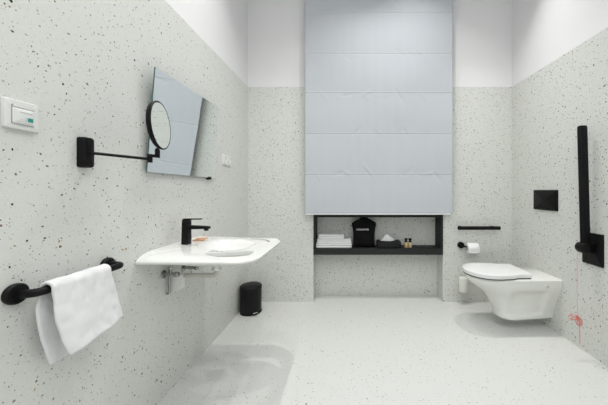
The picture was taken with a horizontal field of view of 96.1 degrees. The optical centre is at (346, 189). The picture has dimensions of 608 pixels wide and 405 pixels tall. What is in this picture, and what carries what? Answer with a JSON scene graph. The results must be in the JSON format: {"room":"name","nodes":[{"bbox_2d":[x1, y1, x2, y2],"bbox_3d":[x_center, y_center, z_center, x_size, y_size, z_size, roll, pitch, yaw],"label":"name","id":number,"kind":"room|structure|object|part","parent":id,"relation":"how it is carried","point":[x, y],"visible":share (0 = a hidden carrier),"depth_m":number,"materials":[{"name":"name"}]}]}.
{"room":"accessible bathroom","nodes":[
{"label":"accessible bathroom","id":0,"kind":"room"},
{"bbox_2d":[0,0,247,404],"bbox_3d":[-1.030,-0.550,0.151,0.120,3.300,5.502,0,0,0],"label":"wall","id":1,"kind":"structure","parent":0,"point":[87,66],"depth_m":1.13,"materials":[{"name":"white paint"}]},
{"bbox_2d":[1,97,37,131],"bbox_3d":[-0.962,-0.220,0.798,0.016,0.084,0.084,0,0,0],"label":"switch","id":2,"kind":"object","parent":1,"relation":"attached to","point":[15,114],"visible":1,"depth_m":0.79,"materials":[{"name":"white plastic"}]},
{"bbox_2d":[1,257,123,304],"bbox_3d":[-0.930,0.302,0.936,0.080,0.060,0.362,0,0,0],"label":"towel rail","id":3,"kind":"object","parent":1,"relation":"attached to","point":[16,293],"visible":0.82,"depth_m":0.78,"materials":[{"name":"black metal"}]},
{"bbox_2d":[35,264,122,364],"bbox_3d":[-0.893,0.413,0.925,0.096,0.279,0.247,0,0,0],"label":"hand towel","id":4,"kind":"object","parent":3,"relation":"hanging from","point":[80,308],"visible":1,"depth_m":0.86,"materials":[{"name":"white fabric"}]},
{"bbox_2d":[77,101,170,167],"bbox_3d":[-0.869,-0.221,1.082,0.240,0.278,0.195,0,0,-11],"label":"magnifying mirror","id":5,"kind":"object","parent":1,"relation":"attached to","point":[157,119],"visible":1,"depth_m":1.04,"materials":[{"name":"black metal"}]},
{"bbox_3d":[-0.956,-0.137,0.988,0.028,0.110,0.040,0,0,0],"label":"wall plate","id":6,"kind":"part","parent":5,"relation":"part of","materials":[{"name":"black metal"}]},
{"bbox_3d":[-0.872,-0.131,1.046,0.175,0.021,0.011,0,0,-38],"label":"arm","id":7,"kind":"part","parent":5,"relation":"part of","materials":[{"name":"black metal"}]},
{"bbox_2d":[146,101,170,149],"bbox_3d":[-0.769,-0.263,1.101,0.032,0.195,0.195,0,0,-14],"label":"mirror","id":8,"kind":"object","parent":5,"relation":"attached to","point":[157,119],"depth_m":1.08,"materials":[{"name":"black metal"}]},
{"bbox_2d":[161,268,179,278],"bbox_3d":[-0.928,0.439,1.425,0.081,0.056,0.044,0,0,0],"label":"angle valve","id":9,"kind":"object","parent":1,"relation":"attached to","point":[164,273],"visible":1,"depth_m":1.42,"materials":[{"name":"silver metal"}]},
{"bbox_3d":[-0.898,0.445,1.425,0.020,0.027,0.027,0,0,0],"label":"valve knob","id":10,"kind":"part","parent":9,"relation":"part of","materials":[{"name":"silver metal"}]},
{"bbox_2d":[146,67,219,179],"bbox_3d":[-0.941,-0.329,1.615,0.057,0.514,0.659,0,0,0],"label":"wall mirror","id":11,"kind":"object","parent":1,"relation":"attached to","point":[191,150],"visible":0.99,"depth_m":1.56,"materials":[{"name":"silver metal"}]},
{"bbox_2d":[181,265,198,270],"bbox_3d":[-0.926,0.454,1.600,0.086,0.056,0.044,0,0,0],"label":"angle valve","id":12,"kind":"object","parent":1,"relation":"attached to","point":[183,268],"visible":0.68,"depth_m":1.59,"materials":[{"name":"silver metal"}]},
{"bbox_2d":[135,235,279,266],"bbox_3d":[-0.699,0.354,1.547,0.541,0.112,0.630,0,0,0],"label":"basin","id":13,"kind":"object","parent":1,"relation":"attached to","point":[214,251],"visible":0.99,"depth_m":1.38,"materials":[{"name":"white ceramic"}]},
{"bbox_2d":[166,266,221,294],"bbox_3d":[-0.829,0.487,1.474,0.280,0.155,0.056,0,0,-2],"label":"siphon","id":14,"kind":"object","parent":13,"relation":"attached to","point":[174,283],"visible":0.81,"depth_m":1.47,"materials":[{"name":"white plastic"}]},
{"bbox_2d":[181,218,210,244],"bbox_3d":[-0.838,0.229,1.500,0.144,0.141,0.040,0,0,0],"label":"faucet","id":15,"kind":"object","parent":13,"relation":"on","point":[186,238],"visible":1,"depth_m":1.48,"materials":[{"name":"black metal"}]},
{"bbox_3d":[-0.858,0.166,1.500,0.101,0.014,0.036,0,0,0],"label":"lever","id":16,"kind":"part","parent":15,"relation":"part of","materials":[{"name":"black metal"}]},
{"bbox_3d":[-0.822,0.210,1.500,0.111,0.030,0.034,0,0,0],"label":"spout","id":17,"kind":"part","parent":15,"relation":"part of","materials":[{"name":"black metal"}]},
{"bbox_2d":[222,154,230,165],"bbox_3d":[-0.963,-0.238,2.165,0.014,0.082,0.150,0,0,0],"label":"wall socket","id":18,"kind":"object","parent":1,"relation":"attached to","point":[226,160],"visible":1,"depth_m":2.15,"materials":[{"name":"white plastic"}]},
{"bbox_2d":[248,0,511,301],"bbox_3d":[0.325,-0.550,2.777,2.602,3.300,0.250,0,0,0],"label":"wall","id":19,"kind":"structure","parent":0,"point":[482,29],"depth_m":2.65,"materials":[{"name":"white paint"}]},
{"bbox_2d":[313,215,442,254],"bbox_3d":[0.306,0.434,2.736,1.271,0.404,0.180,0,0,0],"label":"niche shelf","id":20,"kind":"object","parent":19,"relation":"attached to","point":[437,249],"visible":0.77,"depth_m":2.65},
{"bbox_2d":[316,242,351,247],"bbox_3d":[-0.130,0.552,2.737,0.354,0.046,0.145,0,0,0],"label":"folded towel","id":21,"kind":"object","parent":20,"relation":"in","point":[318,245],"visible":0.87,"depth_m":2.67,"materials":[{"name":"white fabric"}]},
{"bbox_2d":[317,237,350,242],"bbox_3d":[-0.129,0.508,2.740,0.339,0.044,0.140,0,0,0],"label":"folded towel","id":22,"kind":"object","parent":21,"relation":"on","point":[346,239],"visible":0.82,"depth_m":2.67,"materials":[{"name":"white fabric"}]},
{"bbox_2d":[318,233,343,238],"bbox_3d":[-0.157,0.465,2.731,0.255,0.045,0.118,0,0,0],"label":"folded towel","id":23,"kind":"object","parent":22,"relation":"on","point":[321,235],"visible":1,"depth_m":2.68,"materials":[{"name":"white fabric"}]},
{"bbox_2d":[352,217,375,246],"bbox_3d":[0.172,0.425,2.735,0.248,0.299,0.071,0,0,0],"label":"pouch","id":24,"kind":"object","parent":20,"relation":"on","point":[363,228],"visible":1,"depth_m":2.71,"materials":[{"name":"black fabric"}]},
{"bbox_2d":[376,234,400,247],"bbox_3d":[0.417,0.511,2.725,0.235,0.129,0.120,0,0,0],"label":"tissue box","id":25,"kind":"object","parent":20,"relation":"in","point":[387,241],"visible":1,"depth_m":2.67,"materials":[{"name":"black wicker"}]},
{"bbox_2d":[404,238,407,247],"bbox_3d":[0.590,0.527,2.700,0.038,0.096,0.038,0,0,0],"label":"bottle","id":26,"kind":"object","parent":20,"relation":"in","point":[405,239],"visible":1,"depth_m":2.69,"materials":[{"name":"beige plastic"}]},
{"bbox_2d":[408,238,411,247],"bbox_3d":[0.630,0.527,2.700,0.038,0.096,0.038,0,0,0],"label":"bottle","id":27,"kind":"object","parent":20,"relation":"in","point":[409,239],"visible":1,"depth_m":2.69,"materials":[{"name":"beige plastic"}]},
{"bbox_2d":[457,242,466,247],"bbox_3d":[1.172,0.537,2.615,0.180,0.060,0.073,0,0,0],"label":"toilet roll holder","id":28,"kind":"object","parent":19,"relation":"attached to","point":[460,244],"visible":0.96,"depth_m":2.62,"materials":[{"name":"black metal"}]},
{"bbox_2d":[465,243,479,253],"bbox_3d":[1.198,0.557,2.586,0.100,0.100,0.100,0,0,0],"label":"toilet roll","id":29,"kind":"object","parent":28,"relation":"on","point":[472,248],"visible":0.99,"depth_m":2.54,"materials":[{"name":"paper"}]},
{"bbox_2d":[458,276,467,292],"bbox_3d":[1.118,0.910,2.602,0.088,0.136,0.100,0,0,0],"label":"toilet brush holder","id":30,"kind":"object","parent":19,"relation":"attached to","point":[462,281],"visible":0.98,"depth_m":2.56,"materials":[{"name":"beige plastic"}]},
{"bbox_2d":[457,226,500,229],"bbox_3d":[1.264,0.364,2.609,0.404,0.036,0.084,0,0,0],"label":"grab rail","id":31,"kind":"object","parent":19,"relation":"attached to","point":[458,227],"visible":1,"depth_m":2.57,"materials":[{"name":"black metal"}]},
{"bbox_2d":[158,295,607,404],"bbox_3d":[0.325,1.150,0.091,2.830,0.100,5.622,0,0,0],"label":"floor","id":32,"kind":"structure","parent":0,"point":[330,349],"depth_m":1.75,"materials":[{"name":"stone"}]},
{"bbox_2d":[240,281,261,315],"bbox_3d":[-0.868,0.972,2.435,0.191,0.257,0.202,0,0,0],"label":"pedal bin","id":33,"kind":"object","parent":32,"relation":"on","point":[250,292],"visible":1,"depth_m":2.37,"materials":[{"name":"black plastic"}]},
{"bbox_3d":[-0.868,0.866,2.440,0.191,0.046,0.191,0,0,0],"label":"lid","id":34,"kind":"part","parent":33,"relation":"part of","materials":[{"name":"black plastic"}]},
{"bbox_2d":[512,0,607,366],"bbox_3d":[1.680,-0.550,0.151,0.120,3.300,5.502,0,0,0],"label":"wall","id":35,"kind":"structure","parent":0,"point":[560,47],"depth_m":2.03,"materials":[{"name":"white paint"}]},
{"bbox_2d":[462,263,562,319],"bbox_3d":[1.286,0.827,2.197,0.666,0.383,0.372,0,0,0],"label":"toilet","id":36,"kind":"object","parent":35,"relation":"attached to","point":[513,292],"visible":1,"depth_m":2.09,"materials":[{"name":"ceramic"}]},
{"bbox_3d":[1.177,0.652,2.197,0.448,0.034,0.372,0,0,0],"label":"lid","id":37,"kind":"part","parent":36,"relation":"part of","materials":[{"name":"plastic"}]},
{"bbox_3d":[1.178,0.673,2.197,0.445,0.008,0.365,0,0,0],"label":"seat","id":38,"kind":"part","parent":36,"relation":"part of","materials":[{"name":"white plastic"}]},
{"bbox_2d":[533,190,557,210],"bbox_3d":[1.613,0.082,2.200,0.012,0.164,0.262,0,0,0],"label":"flush plate","id":39,"kind":"object","parent":35,"relation":"attached to","point":[542,199],"visible":1,"depth_m":2.19,"materials":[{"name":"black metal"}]},
{"bbox_2d":[575,125,603,267],"bbox_3d":[1.569,0.035,1.775,0.101,0.914,0.150,0,0,0],"label":"grab bar","id":40,"kind":"object","parent":35,"relation":"attached to","point":[591,245],"visible":1,"depth_m":1.76,"materials":[{"name":"black metal"}]},
{"bbox_2d":[568,253,582,331],"bbox_3d":[1.493,0.710,1.766,0.090,0.596,0.024,0,0,0],"label":"pull cord","id":41,"kind":"object","parent":40,"relation":"hanging from","point":[577,318],"visible":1,"depth_m":1.77,"materials":[{"name":"red plastic"}]},
{"bbox_3d":[1.521,0.611,1.768,0.032,0.398,0.003,0,0,0],"label":"cord","id":42,"kind":"part","parent":41,"relation":"part of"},
{"bbox_3d":[1.557,-0.029,1.775,0.075,0.787,0.030,0,0,0],"label":"support arm","id":43,"kind":"part","parent":40,"relation":"part of","materials":[{"name":"black metal"}]},
{"bbox_3d":[1.615,0.388,1.775,0.010,0.208,0.150,0,0,0],"label":"wall plate","id":44,"kind":"part","parent":40,"relation":"part of","materials":[{"name":"black metal"}]},
{"bbox_3d":[0.325,-2.250,0.091,2.830,0.100,5.622,0,0,0],"label":"ceiling","id":45,"kind":"structure","parent":0,"visible":0},
{"bbox_2d":[305,0,452,214],"bbox_3d":[0.304,-0.982,2.594,1.412,2.435,0.042,0,0,0],"label":"blind","id":46,"kind":"object","parent":45,"relation":"hanging from","point":[379,73],"visible":1,"depth_m":2.58,"materials":[{"name":"fabric"}]}
]}

